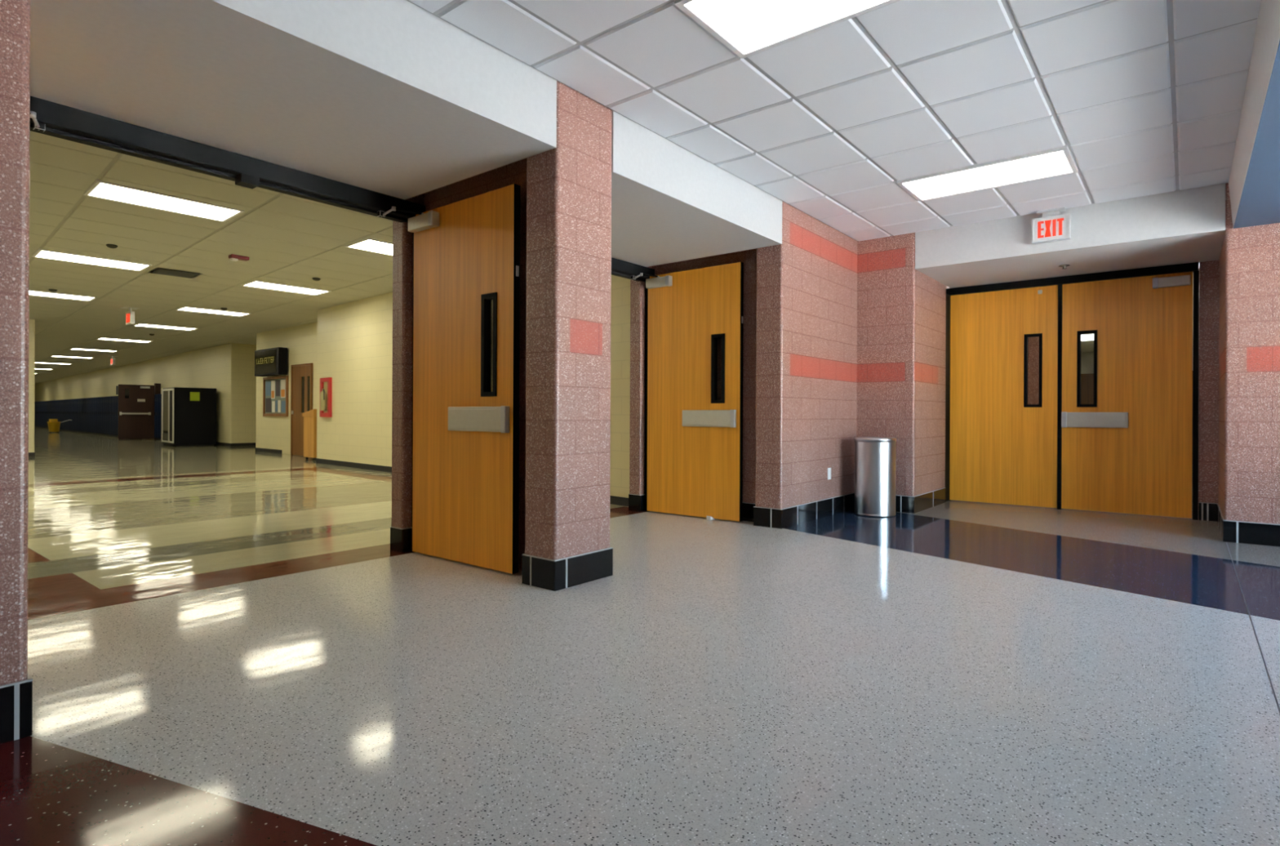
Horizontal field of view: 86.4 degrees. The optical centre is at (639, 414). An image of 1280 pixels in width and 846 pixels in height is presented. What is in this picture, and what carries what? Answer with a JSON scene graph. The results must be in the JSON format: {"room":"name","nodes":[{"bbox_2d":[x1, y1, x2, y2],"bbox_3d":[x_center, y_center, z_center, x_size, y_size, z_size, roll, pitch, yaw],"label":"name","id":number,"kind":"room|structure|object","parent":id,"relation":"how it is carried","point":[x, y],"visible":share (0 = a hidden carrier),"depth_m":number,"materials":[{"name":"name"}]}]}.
{"room":"school corridor","nodes":[
{"label":"school corridor","id":0,"kind":"room"},
{"bbox_2d":[0,0,30,685],"bbox_3d":[-4.031,-0.585,0.842,1.755,3.140,4.664,0,0,39],"label":"wall","id":1,"kind":"structure","parent":0,"point":[15,15],"depth_m":2.08,"materials":[{"name":"pink brick"}]},
{"bbox_2d":[0,673,32,743],"bbox_3d":[-3.424,0.900,0.415,0.280,0.174,4.578,0,0,39],"label":"baseboard","id":2,"kind":"structure","parent":1,"relation":"attached to","point":[15,698],"depth_m":2.08,"materials":[{"name":"black tile"}]},
{"bbox_2d":[30,111,45,132],"bbox_3d":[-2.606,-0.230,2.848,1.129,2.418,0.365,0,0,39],"label":"door closer","id":3,"kind":"object","parent":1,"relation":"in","point":[37,126],"depth_m":3.30,"materials":[{"name":"grey metal"}]},
{"bbox_2d":[30,95,425,551],"bbox_3d":[-2.385,-0.266,4.024,0.150,2.516,2.480,0,0,39],"label":"trim","id":4,"kind":"structure","parent":1,"relation":"attached to","point":[63,122],"depth_m":3.90,"materials":[{"name":"black metal"}]},
{"bbox_2d":[28,319,35,452],"bbox_3d":[-33.877,-0.700,26.645,45.800,3.100,13.950,0,0,39],"label":"wall","id":5,"kind":"structure","parent":0,"point":[32,322],"depth_m":15.28,"materials":[{"name":"beige paint"}]},
{"bbox_2d":[34,342,256,446],"bbox_3d":[-27.286,-0.670,36.455,43.800,3.100,6.298,0,0,39],"label":"wall","id":6,"kind":"structure","parent":0,"point":[227,368],"depth_m":22.19,"materials":[{"name":"beige paint"}]},
{"bbox_2d":[154,382,160,439],"bbox_3d":[-18.159,-0.129,25.639,0.120,2.100,0.180,0,0,39],"label":"door frame","id":7,"kind":"structure","parent":6,"relation":"in","point":[157,385],"depth_m":25.58,"materials":[{"name":"metal"}]},
{"bbox_2d":[117,384,154,439],"bbox_3d":[-18.554,-0.101,25.123,0.110,2.000,1.100,0,0,39],"label":"door","id":8,"kind":"structure","parent":7,"relation":"attached to","point":[135,402],"depth_m":25.11,"materials":[{"name":"wood"}]},
{"bbox_2d":[213,441,255,446],"bbox_3d":[-27.325,0.833,36.415,43.812,0.094,6.212,0,0,39],"label":"baseboard","id":9,"kind":"structure","parent":6,"relation":"attached to","point":[217,442],"depth_m":20.62,"materials":[{"name":"black rubber"}]},
{"bbox_2d":[29,130,392,383],"bbox_3d":[-26.825,-2.202,26.024,65.567,0.008,23.000,0,0,39],"label":"ceiling","id":10,"kind":"structure","parent":0,"point":[287,239],"depth_m":9.34,"materials":[{"name":"tile"}]},
{"bbox_2d":[35,361,72,364],"bbox_3d":[-24.957,-2.189,28.964,0.590,0.026,1.200,0,0,41],"label":"recessed light","id":11,"kind":"object","parent":10,"relation":"in","point":[35,362],"visible":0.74,"depth_m":28.83,"materials":[{"name":"white"}]},
{"bbox_2d":[29,289,97,301],"bbox_3d":[-10.402,-2.124,12.030,0.590,0.026,1.200,0,0,41],"label":"recessed light","id":12,"kind":"object","parent":10,"relation":"in","point":[32,292],"visible":0.56,"depth_m":12.15,"materials":[{"name":"white"}]},
{"bbox_2d":[49,355,93,358],"bbox_3d":[-21.350,-2.173,25.629,0.590,0.026,1.200,0,0,41],"label":"recessed light","id":13,"kind":"object","parent":10,"relation":"in","point":[52,355],"visible":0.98,"depth_m":25.67,"materials":[{"name":"white"}]},
{"bbox_2d":[53,355,91,358],"bbox_3d":[-21.350,-2.174,25.629,0.532,0.012,1.142,0,0,41],"label":"diffuser","id":14,"kind":"object","parent":13,"relation":"attached to","point":[53,356],"depth_m":25.71,"materials":[{"name":"white"}]},
{"bbox_2d":[31,248,152,271],"bbox_3d":[-7.473,-2.111,9.322,0.590,0.026,1.200,0,0,41],"label":"recessed light","id":15,"kind":"object","parent":10,"relation":"in","point":[40,253],"visible":1,"depth_m":9.29,"materials":[{"name":"white plastic"}]},
{"bbox_2d":[69,347,118,351],"bbox_3d":[-18.185,-2.159,22.703,0.590,0.026,1.200,0,0,41],"label":"recessed light","id":16,"kind":"object","parent":10,"relation":"in","point":[77,348],"visible":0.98,"depth_m":22.68,"materials":[{"name":"white"}]},
{"bbox_2d":[71,348,114,351],"bbox_3d":[-18.185,-2.160,22.703,0.532,0.012,1.142,0,0,41],"label":"diffuser","id":17,"kind":"object","parent":16,"relation":"attached to","point":[91,349],"depth_m":22.68,"materials":[{"name":"white"}]},
{"bbox_2d":[106,244,117,248],"bbox_3d":[-6.554,-2.085,8.458,0.120,0.042,0.120,0,0,39],"label":"smoke detector","id":18,"kind":"object","parent":10,"relation":"attached to","point":[110,246],"visible":1,"depth_m":8.43,"materials":[{"name":"plastic"}]},
{"bbox_2d":[110,355,117,364],"bbox_3d":[-19.505,-2.000,25.213,0.320,0.330,0.260,0,0,39],"label":"exit sign","id":19,"kind":"object","parent":10,"relation":"hanging from","point":[112,360],"visible":1,"depth_m":25.13,"materials":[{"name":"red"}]},
{"bbox_2d":[96,337,151,342],"bbox_3d":[-14.799,-2.144,19.573,0.590,0.026,1.200,0,0,41],"label":"recessed light","id":20,"kind":"object","parent":10,"relation":"in","point":[100,338],"visible":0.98,"depth_m":19.55,"materials":[{"name":"white"}]},
{"bbox_2d":[100,337,148,342],"bbox_3d":[-14.799,-2.145,19.573,0.532,0.012,1.142,0,0,41],"label":"diffuser","id":21,"kind":"object","parent":20,"relation":"attached to","point":[108,339],"depth_m":19.55,"materials":[{"name":"white"}]},
{"bbox_2d":[120,306,140,324],"bbox_3d":[-10.140,-1.958,13.556,0.320,0.330,0.260,0,0,39],"label":"exit sign","id":22,"kind":"object","parent":10,"relation":"hanging from","point":[130,316],"visible":1,"depth_m":13.47,"materials":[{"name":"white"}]},
{"bbox_2d":[83,178,244,222],"bbox_3d":[-4.676,-2.098,6.736,0.590,0.026,1.200,0,0,41],"label":"recessed light","id":23,"kind":"object","parent":10,"relation":"in","point":[100,188],"visible":1,"depth_m":6.69,"materials":[{"name":"white plastic"}]},
{"bbox_2d":[132,323,198,330],"bbox_3d":[-11.487,-2.129,16.511,0.590,0.026,1.200,0,0,41],"label":"recessed light","id":24,"kind":"object","parent":10,"relation":"in","point":[137,324],"visible":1,"depth_m":16.52,"materials":[{"name":"white"}]},
{"bbox_2d":[149,266,203,278],"bbox_3d":[-6.906,-2.110,10.140,0.580,0.021,0.580,0,0,43],"label":"ceiling vent","id":25,"kind":"object","parent":10,"relation":"in","point":[184,273],"visible":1,"depth_m":10.11,"materials":[{"name":"metal"}]},
{"bbox_2d":[175,306,251,316],"bbox_3d":[-8.726,-2.116,13.959,0.590,0.026,1.200,0,0,41],"label":"recessed light","id":26,"kind":"object","parent":10,"relation":"in","point":[184,308],"visible":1,"depth_m":13.95,"materials":[{"name":"white"}]},
{"bbox_2d":[228,253,248,261],"bbox_3d":[-5.307,-2.063,9.017,0.110,0.074,0.220,0,0,39],"label":"fire alarm","id":27,"kind":"object","parent":10,"relation":"attached to","point":[233,257],"visible":1,"depth_m":8.96,"materials":[{"name":"red plastic"}]},
{"bbox_2d":[240,280,331,295],"bbox_3d":[-5.856,-2.103,11.305,0.590,0.026,1.200,0,0,41],"label":"recessed light","id":28,"kind":"object","parent":10,"relation":"in","point":[255,283],"visible":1,"depth_m":11.28,"materials":[{"name":"white plastic"}]},
{"bbox_2d":[344,237,392,255],"bbox_3d":[-3.044,-2.091,8.705,0.590,0.026,1.200,0,0,41],"label":"recessed light","id":29,"kind":"object","parent":10,"relation":"in","point":[367,244],"visible":0.52,"depth_m":8.44,"materials":[{"name":"white"}]},
{"bbox_2d":[255,321,317,455],"bbox_3d":[-7.409,-0.580,16.892,5.295,3.100,2.130,0,0,39],"label":"wall","id":30,"kind":"structure","parent":0,"point":[300,341],"depth_m":16.63,"materials":[{"name":"beige paint"}]},
{"bbox_2d":[255,447,281,453],"bbox_3d":[-8.106,0.919,17.465,3.511,0.094,2.112,0,0,39],"label":"baseboard","id":31,"kind":"structure","parent":30,"relation":"attached to","point":[264,450],"depth_m":17.25,"materials":[{"name":"black rubber"}]},
{"bbox_2d":[254,346,287,376],"bbox_3d":[-9.129,-1.293,16.834,1.460,0.650,0.221,0,0,41],"label":"sign","id":32,"kind":"object","parent":30,"relation":"attached to","point":[272,361],"visible":1,"depth_m":16.56,"materials":[{"name":"black plastic"}]},
{"bbox_2d":[262,375,288,416],"bbox_3d":[-9.079,-0.453,16.965,1.440,0.990,0.039,0,0,41],"label":"bulletin board","id":33,"kind":"object","parent":30,"relation":"attached to","point":[275,388],"visible":1,"depth_m":16.96,"materials":[{"name":"brown wood"}]},
{"bbox_2d":[265,397,271,412],"bbox_3d":[-9.404,-0.239,17.247,0.340,0.360,0.004,0,0,41],"label":"poster","id":34,"kind":"object","parent":33,"relation":"attached to","point":[268,400],"depth_m":17.25,"materials":[{"name":"paper"}]},
{"bbox_2d":[265,381,271,395],"bbox_3d":[-9.418,-0.659,17.260,0.300,0.360,0.004,0,0,41],"label":"poster","id":35,"kind":"object","parent":33,"relation":"attached to","point":[268,384],"depth_m":17.26,"materials":[{"name":"paper"}]},
{"bbox_2d":[271,380,275,398],"bbox_3d":[-9.190,-0.628,17.065,0.220,0.460,0.004,0,0,41],"label":"poster","id":36,"kind":"object","parent":33,"relation":"attached to","point":[273,382],"depth_m":17.06,"materials":[{"name":"white paper"}]},
{"bbox_2d":[271,400,275,412],"bbox_3d":[-9.169,-0.198,17.046,0.160,0.280,0.004,0,0,41],"label":"poster","id":37,"kind":"object","parent":33,"relation":"attached to","point":[273,402],"depth_m":17.04,"materials":[{"name":"white paper"}]},
{"bbox_2d":[275,379,279,395],"bbox_3d":[-8.969,-0.657,16.877,0.240,0.400,0.004,0,0,41],"label":"poster","id":38,"kind":"object","parent":33,"relation":"attached to","point":[277,381],"depth_m":16.87,"materials":[{"name":"paper"}]},
{"bbox_2d":[280,379,285,397],"bbox_3d":[-8.734,-0.636,16.675,0.260,0.440,0.005,0,0,41],"label":"poster","id":39,"kind":"object","parent":33,"relation":"attached to","point":[282,381],"depth_m":16.65,"materials":[{"name":"paper"}]},
{"bbox_2d":[281,400,285,412],"bbox_3d":[-8.713,-0.196,16.655,0.240,0.280,0.005,0,0,41],"label":"poster","id":40,"kind":"object","parent":33,"relation":"attached to","point":[283,402],"depth_m":16.64,"materials":[{"name":"paper"}]},
{"bbox_2d":[290,362,312,456],"bbox_3d":[-7.944,-0.085,15.977,1.080,2.205,0.059,0,0,41],"label":"door","id":41,"kind":"structure","parent":30,"relation":"in","point":[301,375],"depth_m":16.04,"materials":[{"name":"brown wood"}]},
{"bbox_2d":[30,0,556,199],"bbox_3d":[-1.807,-1.834,3.495,1.613,0.623,2.252,0,0,39],"label":"soffit","id":42,"kind":"structure","parent":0,"point":[393,98],"depth_m":3.23,"materials":[{"name":"white paint"}]},
{"bbox_2d":[316,274,630,497],"bbox_3d":[-2.530,-0.558,11.425,9.148,3.100,3.250,0,0,39],"label":"wall","id":43,"kind":"structure","parent":0,"point":[355,338],"depth_m":12.16,"materials":[{"name":"beige paint"}]},
{"bbox_2d":[320,377,332,417],"bbox_3d":[-6.203,-0.340,13.366,0.450,0.770,0.129,0,0,43],"label":"fire extinguisher cabinet","id":44,"kind":"object","parent":43,"relation":"attached to","point":[326,384],"visible":1,"depth_m":13.31,"materials":[{"name":"red metal"}]},
{"bbox_2d":[315,457,628,506],"bbox_3d":[-3.226,0.941,10.558,9.207,0.094,0.107,0,0,45],"label":"baseboard","id":45,"kind":"structure","parent":43,"relation":"attached to","point":[619,500],"depth_m":12.14,"materials":[{"name":"black rubber"}]},
{"bbox_2d":[391,80,612,570],"bbox_3d":[-1.008,-0.572,4.608,1.755,3.140,0.486,0,0,39],"label":"wall","id":46,"kind":"structure","parent":0,"point":[566,188],"depth_m":4.02,"materials":[{"name":"pink brick"}]},
{"bbox_2d":[390,526,412,552],"bbox_3d":[-1.726,0.907,5.011,0.154,0.174,0.152,0,0,39],"label":"baseboard","id":47,"kind":"structure","parent":46,"relation":"attached to","point":[400,538],"depth_m":4.94,"materials":[{"name":"black tile"}]},
{"bbox_2d":[377,183,519,573],"bbox_3d":[-1.285,-0.224,4.490,1.134,2.418,0.320,0,0,39],"label":"door","id":48,"kind":"structure","parent":46,"relation":"in","point":[465,482],"depth_m":4.50,"materials":[{"name":"orange wood"}]},
{"bbox_2d":[521,546,613,591],"bbox_3d":[-0.433,0.913,4.141,0.280,0.174,0.502,0,0,39],"label":"baseboard","id":49,"kind":"structure","parent":46,"relation":"attached to","point":[553,575],"depth_m":3.99,"materials":[{"name":"black tile"}]},
{"bbox_2d":[0,427,1279,845],"bbox_3d":[-23.823,0.897,23.604,73.300,0.005,21.000,0,0,39],"label":"floor","id":50,"kind":"structure","parent":0,"point":[228,646],"depth_m":2.57,"materials":[{"name":"grey stone"}]},
{"bbox_2d":[34,401,36,427],"bbox_3d":[-38.393,0.000,43.573,0.590,1.659,0.452,0,0,43],"label":"locker","id":51,"kind":"object","parent":50,"relation":"on","point":[34,402],"visible":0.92,"depth_m":43.45,"materials":[{"name":"metal"}]},
{"bbox_2d":[38,400,40,427],"bbox_3d":[-37.067,0.006,42.350,0.590,1.659,0.452,0,0,43],"label":"locker","id":52,"kind":"object","parent":50,"relation":"on","point":[39,401],"visible":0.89,"depth_m":42.28,"materials":[{"name":"metal"}]},
{"bbox_2d":[40,400,43,428],"bbox_3d":[-36.182,0.010,41.535,0.590,1.659,0.452,0,0,43],"label":"locker","id":53,"kind":"object","parent":50,"relation":"on","point":[42,401],"visible":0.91,"depth_m":41.33,"materials":[{"name":"metal"}]},
{"bbox_2d":[42,400,44,428],"bbox_3d":[-35.740,0.011,41.128,0.590,1.659,0.452,0,0,43],"label":"locker","id":54,"kind":"object","parent":50,"relation":"on","point":[43,401],"visible":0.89,"depth_m":40.97,"materials":[{"name":"metal"}]},
{"bbox_2d":[44,400,46,428],"bbox_3d":[-35.298,0.013,40.720,0.590,1.659,0.452,0,0,43],"label":"locker","id":55,"kind":"object","parent":50,"relation":"on","point":[44,401],"visible":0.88,"depth_m":40.50,"materials":[{"name":"metal"}]},
{"bbox_2d":[47,418,71,432],"bbox_3d":[-28.402,0.545,33.312,0.522,0.659,0.889,0,0,39],"label":"bucket","id":56,"kind":"object","parent":50,"relation":"on","point":[54,424],"visible":1,"depth_m":33.02,"materials":[{"name":"yellow plastic"}]},
{"bbox_2d":[59,400,62,431],"bbox_3d":[-30.876,0.033,36.644,0.590,1.659,0.452,0,0,43],"label":"locker","id":57,"kind":"object","parent":50,"relation":"on","point":[60,401],"visible":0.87,"depth_m":36.47,"materials":[{"name":"metal"}]},
{"bbox_2d":[61,399,64,431],"bbox_3d":[-30.434,0.035,36.236,0.590,1.659,0.452,0,0,43],"label":"locker","id":58,"kind":"object","parent":50,"relation":"on","point":[62,411],"visible":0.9,"depth_m":36.02,"materials":[{"name":"metal"}]},
{"bbox_2d":[63,399,66,431],"bbox_3d":[-29.991,0.037,35.829,0.590,1.659,0.452,0,0,43],"label":"locker","id":59,"kind":"object","parent":50,"relation":"on","point":[64,399],"visible":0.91,"depth_m":35.68,"materials":[{"name":"metal"}]},
{"bbox_2d":[65,399,67,431],"bbox_3d":[-29.549,0.039,35.421,0.590,1.659,0.452,0,0,43],"label":"locker","id":60,"kind":"object","parent":50,"relation":"on","point":[66,400],"visible":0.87,"depth_m":35.22,"materials":[{"name":"metal"}]},
{"bbox_2d":[66,399,70,431],"bbox_3d":[-29.107,0.041,35.014,0.590,1.659,0.452,0,0,43],"label":"locker","id":61,"kind":"object","parent":50,"relation":"on","point":[68,408],"visible":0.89,"depth_m":34.87,"materials":[{"name":"metal"}]},
{"bbox_2d":[69,399,71,431],"bbox_3d":[-28.665,0.043,34.606,0.590,1.659,0.452,0,0,43],"label":"locker","id":62,"kind":"object","parent":50,"relation":"on","point":[69,399],"visible":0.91,"depth_m":34.46,"materials":[{"name":"metal"}]},
{"bbox_2d":[71,399,74,431],"bbox_3d":[-28.223,0.045,34.198,0.590,1.659,0.452,0,0,43],"label":"locker","id":63,"kind":"object","parent":50,"relation":"on","point":[72,400],"visible":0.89,"depth_m":34.05,"materials":[{"name":"metal"}]},
{"bbox_2d":[73,398,75,432],"bbox_3d":[-27.780,0.047,33.791,0.590,1.659,0.452,0,0,43],"label":"locker","id":64,"kind":"object","parent":50,"relation":"on","point":[74,399],"visible":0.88,"depth_m":33.60,"materials":[{"name":"metal"}]},
{"bbox_2d":[75,398,78,432],"bbox_3d":[-27.338,0.049,33.383,0.590,1.659,0.452,0,0,43],"label":"locker","id":65,"kind":"object","parent":50,"relation":"on","point":[76,401],"visible":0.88,"depth_m":33.25,"materials":[{"name":"metal"}]},
{"bbox_2d":[77,398,80,432],"bbox_3d":[-26.896,0.051,32.976,0.590,1.659,0.452,0,0,43],"label":"locker","id":66,"kind":"object","parent":50,"relation":"on","point":[78,399],"visible":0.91,"depth_m":32.79,"materials":[{"name":"metal"}]},
{"bbox_2d":[79,398,83,433],"bbox_3d":[-26.454,0.053,32.568,0.590,1.659,0.452,0,0,43],"label":"locker","id":67,"kind":"object","parent":50,"relation":"on","point":[81,399],"visible":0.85,"depth_m":32.35,"materials":[{"name":"metal"}]},
{"bbox_2d":[81,398,84,433],"bbox_3d":[-26.012,0.055,32.160,0.590,1.659,0.452,0,0,43],"label":"locker","id":68,"kind":"object","parent":50,"relation":"on","point":[82,411],"visible":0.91,"depth_m":32.05,"materials":[{"name":"metal"}]},
{"bbox_2d":[84,397,87,433],"bbox_3d":[-25.569,0.057,31.753,0.590,1.659,0.452,0,0,43],"label":"locker","id":69,"kind":"object","parent":50,"relation":"on","point":[85,398],"visible":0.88,"depth_m":31.64,"materials":[{"name":"metal"}]},
{"bbox_2d":[86,397,89,434],"bbox_3d":[-25.127,0.059,31.345,0.590,1.659,0.452,0,0,43],"label":"locker","id":70,"kind":"object","parent":50,"relation":"on","point":[87,398],"visible":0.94,"depth_m":31.22,"materials":[{"name":"metal"}]},
{"bbox_2d":[88,397,92,434],"bbox_3d":[-24.685,0.061,30.938,0.590,1.659,0.452,0,0,43],"label":"locker","id":71,"kind":"object","parent":50,"relation":"on","point":[90,398],"visible":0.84,"depth_m":30.82,"materials":[{"name":"metal"}]},
{"bbox_2d":[91,397,95,434],"bbox_3d":[-24.243,0.063,30.530,0.590,1.659,0.452,0,0,43],"label":"locker","id":72,"kind":"object","parent":50,"relation":"on","point":[92,398],"visible":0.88,"depth_m":30.42,"materials":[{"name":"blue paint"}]},
{"bbox_2d":[93,396,97,435],"bbox_3d":[-23.800,0.065,30.122,0.590,1.659,0.452,0,0,43],"label":"locker","id":73,"kind":"object","parent":50,"relation":"on","point":[95,398],"visible":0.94,"depth_m":29.92,"materials":[{"name":"metal"}]},
{"bbox_2d":[97,396,100,435],"bbox_3d":[-23.358,0.067,29.715,0.590,1.659,0.452,0,0,43],"label":"locker","id":74,"kind":"object","parent":50,"relation":"on","point":[98,397],"visible":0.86,"depth_m":29.55,"materials":[{"name":"metal"}]},
{"bbox_2d":[99,396,103,435],"bbox_3d":[-22.916,0.069,29.307,0.590,1.659,0.452,0,0,43],"label":"locker","id":75,"kind":"object","parent":50,"relation":"on","point":[100,397],"visible":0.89,"depth_m":29.17,"materials":[{"name":"metal"}]},
{"bbox_2d":[102,396,106,435],"bbox_3d":[-22.474,0.071,28.900,0.590,1.659,0.452,0,0,43],"label":"locker","id":76,"kind":"object","parent":50,"relation":"on","point":[104,397],"visible":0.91,"depth_m":28.71,"materials":[{"name":"metal"}]},
{"bbox_2d":[105,395,109,436],"bbox_3d":[-22.032,0.073,28.492,0.590,1.659,0.452,0,0,43],"label":"locker","id":77,"kind":"object","parent":50,"relation":"on","point":[106,397],"visible":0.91,"depth_m":28.33,"materials":[{"name":"metal"}]},
{"bbox_2d":[107,395,112,436],"bbox_3d":[-21.590,0.075,28.084,0.590,1.659,0.452,0,0,43],"label":"locker","id":78,"kind":"object","parent":50,"relation":"on","point":[109,397],"visible":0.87,"depth_m":27.94,"materials":[{"name":"metal"}]},
{"bbox_2d":[111,395,115,436],"bbox_3d":[-21.147,0.077,27.677,0.590,1.659,0.452,0,0,43],"label":"locker","id":79,"kind":"object","parent":50,"relation":"on","point":[113,397],"visible":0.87,"depth_m":27.51,"materials":[{"name":"metal"}]},
{"bbox_2d":[114,395,118,437],"bbox_3d":[-20.705,0.079,27.269,0.590,1.659,0.452,0,0,43],"label":"locker","id":80,"kind":"object","parent":50,"relation":"on","point":[115,397],"visible":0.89,"depth_m":27.14,"materials":[{"name":"metal"}]},
{"bbox_2d":[154,394,159,440],"bbox_3d":[-17.207,0.095,24.598,0.590,1.659,0.452,0,0,43],"label":"locker","id":81,"kind":"object","parent":50,"relation":"on","point":[156,396],"visible":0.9,"depth_m":24.45,"materials":[{"name":"metal"}]},
{"bbox_2d":[158,393,161,440],"bbox_3d":[-16.765,0.097,24.191,0.590,1.659,0.452,0,0,43],"label":"locker","id":82,"kind":"object","parent":50,"relation":"on","point":[160,394],"visible":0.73,"depth_m":24.11,"materials":[{"name":"metal"}]},
{"bbox_2d":[161,386,216,446],"bbox_3d":[-13.827,0.065,20.888,1.323,1.749,1.128,0,0,43],"label":"vending machine","id":83,"kind":"object","parent":50,"relation":"on","point":[188,415],"visible":1,"depth_m":20.43,"materials":[{"name":"black metal"}]},
{"bbox_2d":[302,408,316,460],"bbox_3d":[-6.938,0.426,14.683,0.500,1.090,0.440,0,0,39],"label":"lectern","id":84,"kind":"object","parent":50,"relation":"on","point":[309,416],"visible":0.45,"depth_m":14.47,"materials":[{"name":"brown wood"}]},
{"bbox_2d":[854,436,896,516],"bbox_3d":[2.390,0.622,6.927,0.406,0.779,0.406,0,0,39],"label":"trash can","id":85,"kind":"object","parent":50,"relation":"on","point":[875,457],"visible":1,"depth_m":6.76,"materials":[{"name":"silver metal"}]},
{"bbox_2d":[611,110,782,266],"bbox_3d":[-0.084,-1.826,5.643,1.613,0.623,2.275,0,0,39],"label":"ceiling","id":86,"kind":"structure","parent":0,"point":[669,203],"depth_m":5.25,"materials":[{"name":"white paint"}]},
{"bbox_2d":[629,200,950,508],"bbox_3d":[1.875,-0.559,7.718,2.360,3.140,3.418,0,0,39],"label":"wall","id":87,"kind":"structure","parent":0,"point":[844,339],"depth_m":6.99,"materials":[{"name":"pink brick"}]},
{"bbox_2d":[611,257,654,511],"bbox_3d":[-0.697,-0.258,6.128,0.150,2.516,2.555,0,0,39],"label":"trim","id":88,"kind":"structure","parent":87,"relation":"attached to","point":[620,268],"depth_m":7.08,"materials":[{"name":"black metal"}]},
{"bbox_2d":[628,493,644,511],"bbox_3d":[-0.012,0.915,7.147,0.154,0.174,0.154,0,0,39],"label":"baseboard","id":89,"kind":"structure","parent":87,"relation":"attached to","point":[636,502],"depth_m":7.08,"materials":[{"name":"black tile"}]},
{"bbox_2d":[630,262,743,521],"bbox_3d":[0.436,-0.216,6.626,1.144,2.418,0.300,0,0,39],"label":"door","id":90,"kind":"structure","parent":87,"relation":"in","point":[695,437],"depth_m":6.66,"materials":[{"name":"orange wood"}]},
{"bbox_2d":[827,467,831,479],"bbox_3d":[1.898,0.591,6.826,0.009,0.116,0.072,0,0,39],"label":"power outlet","id":91,"kind":"object","parent":87,"relation":"attached to","point":[828,468],"visible":1,"depth_m":6.82,"materials":[{"name":"white plastic"}]},
{"bbox_2d":[742,487,945,528],"bbox_3d":[1.843,0.923,7.404,2.025,0.174,2.912,0,0,39],"label":"baseboard","id":92,"kind":"structure","parent":87,"relation":"attached to","point":[773,517],"depth_m":6.62,"materials":[{"name":"black tile"}]},
{"bbox_2d":[949,284,1057,507],"bbox_3d":[4.112,-0.200,7.739,1.100,2.418,0.073,0,0,39],"label":"door","id":93,"kind":"structure","parent":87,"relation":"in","point":[1003,446],"depth_m":7.71,"materials":[{"name":"orange wood"}]},
{"bbox_2d":[1027,336,1039,404],"bbox_3d":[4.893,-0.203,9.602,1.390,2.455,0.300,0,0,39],"label":"window","id":94,"kind":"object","parent":93,"relation":"in","point":[1033,342],"depth_m":9.12,"materials":[{"name":"clear glass"}]},
{"bbox_2d":[407,0,1261,240],"bbox_3d":[-0.023,-1.889,1.974,3.070,0.010,11.440,0,0,39],"label":"ceiling","id":95,"kind":"structure","parent":0,"point":[1144,97],"depth_m":3.95,"materials":[{"name":"tile"}]},
{"bbox_2d":[674,0,899,58],"bbox_3d":[0.803,-1.881,2.978,1.172,0.026,0.606,0,0,39],"label":"recessed light","id":96,"kind":"object","parent":95,"relation":"in","point":[747,28],"visible":1,"depth_m":3.22,"materials":[{"name":"white plastic"}]},
{"bbox_2d":[896,145,1078,201],"bbox_3d":[2.712,-1.873,5.357,1.172,0.026,0.606,0,0,39],"label":"recessed light","id":97,"kind":"object","parent":95,"relation":"in","point":[1059,161],"visible":1,"depth_m":5.31,"materials":[{"name":"white plastic"}]},
{"bbox_2d":[915,0,1279,288],"bbox_3d":[1.876,-1.817,1.360,5.589,0.623,12.860,0,0,39],"label":"wall","id":98,"kind":"structure","parent":0,"point":[1188,225],"depth_m":5.93,"materials":[{"name":"white paint"}]},
{"bbox_2d":[1031,206,1071,244],"bbox_3d":[3.747,-1.724,6.212,0.300,0.282,0.080,0,0,39],"label":"exit sign","id":99,"kind":"object","parent":98,"relation":"attached to","point":[1053,225],"visible":1,"depth_m":6.19,"materials":[{"name":"white plastic"}]},
{"bbox_2d":[1080,267,1199,352],"bbox_3d":[7.483,-1.423,11.313,3.300,0.001,9.795,0,0,39],"label":"ceiling","id":100,"kind":"structure","parent":0,"point":[1086,346],"depth_m":13.70,"materials":[{"name":"tile"}]},
{"bbox_2d":[1080,333,1093,341],"bbox_3d":[8.225,-1.411,12.317,0.590,0.026,1.200,0,0,39],"label":"recessed light","id":101,"kind":"object","parent":100,"relation":"in","point":[1084,337],"visible":0.18,"depth_m":12.44,"materials":[{"name":"white"}]},
{"bbox_2d":[1191,464,1192,515],"bbox_3d":[7.566,1.037,11.430,3.300,0.001,9.495,0,0,39],"label":"floor","id":102,"kind":"structure","parent":0,"point":[1192,464],"depth_m":9.50,"materials":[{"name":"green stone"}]},
{"bbox_2d":[1198,182,1279,524],"bbox_3d":[6.375,-0.538,5.233,3.210,3.140,1.660,0,0,39],"label":"wall","id":103,"kind":"structure","parent":0,"point":[1239,348],"depth_m":5.44,"materials":[{"name":"pink brick"}]},
{"bbox_2d":[945,262,1199,519],"bbox_3d":[4.505,-0.234,7.339,2.338,2.515,0.275,0,0,39],"label":"trim","id":104,"kind":"structure","parent":103,"relation":"attached to","point":[1193,266],"depth_m":7.35,"materials":[{"name":"black metal"}]},
{"bbox_2d":[1061,271,1192,518],"bbox_3d":[4.976,-0.196,7.014,1.100,2.418,0.121,0,0,39],"label":"door","id":105,"kind":"structure","parent":103,"relation":"in","point":[1129,451],"depth_m":6.98,"materials":[{"name":"orange wood"}]},
{"bbox_2d":[1198,502,1279,546],"bbox_3d":[6.277,0.943,5.110,3.213,0.174,1.369,0,0,39],"label":"baseboard","id":106,"kind":"structure","parent":103,"relation":"attached to","point":[1236,531],"depth_m":5.43,"materials":[{"name":"black tile"}]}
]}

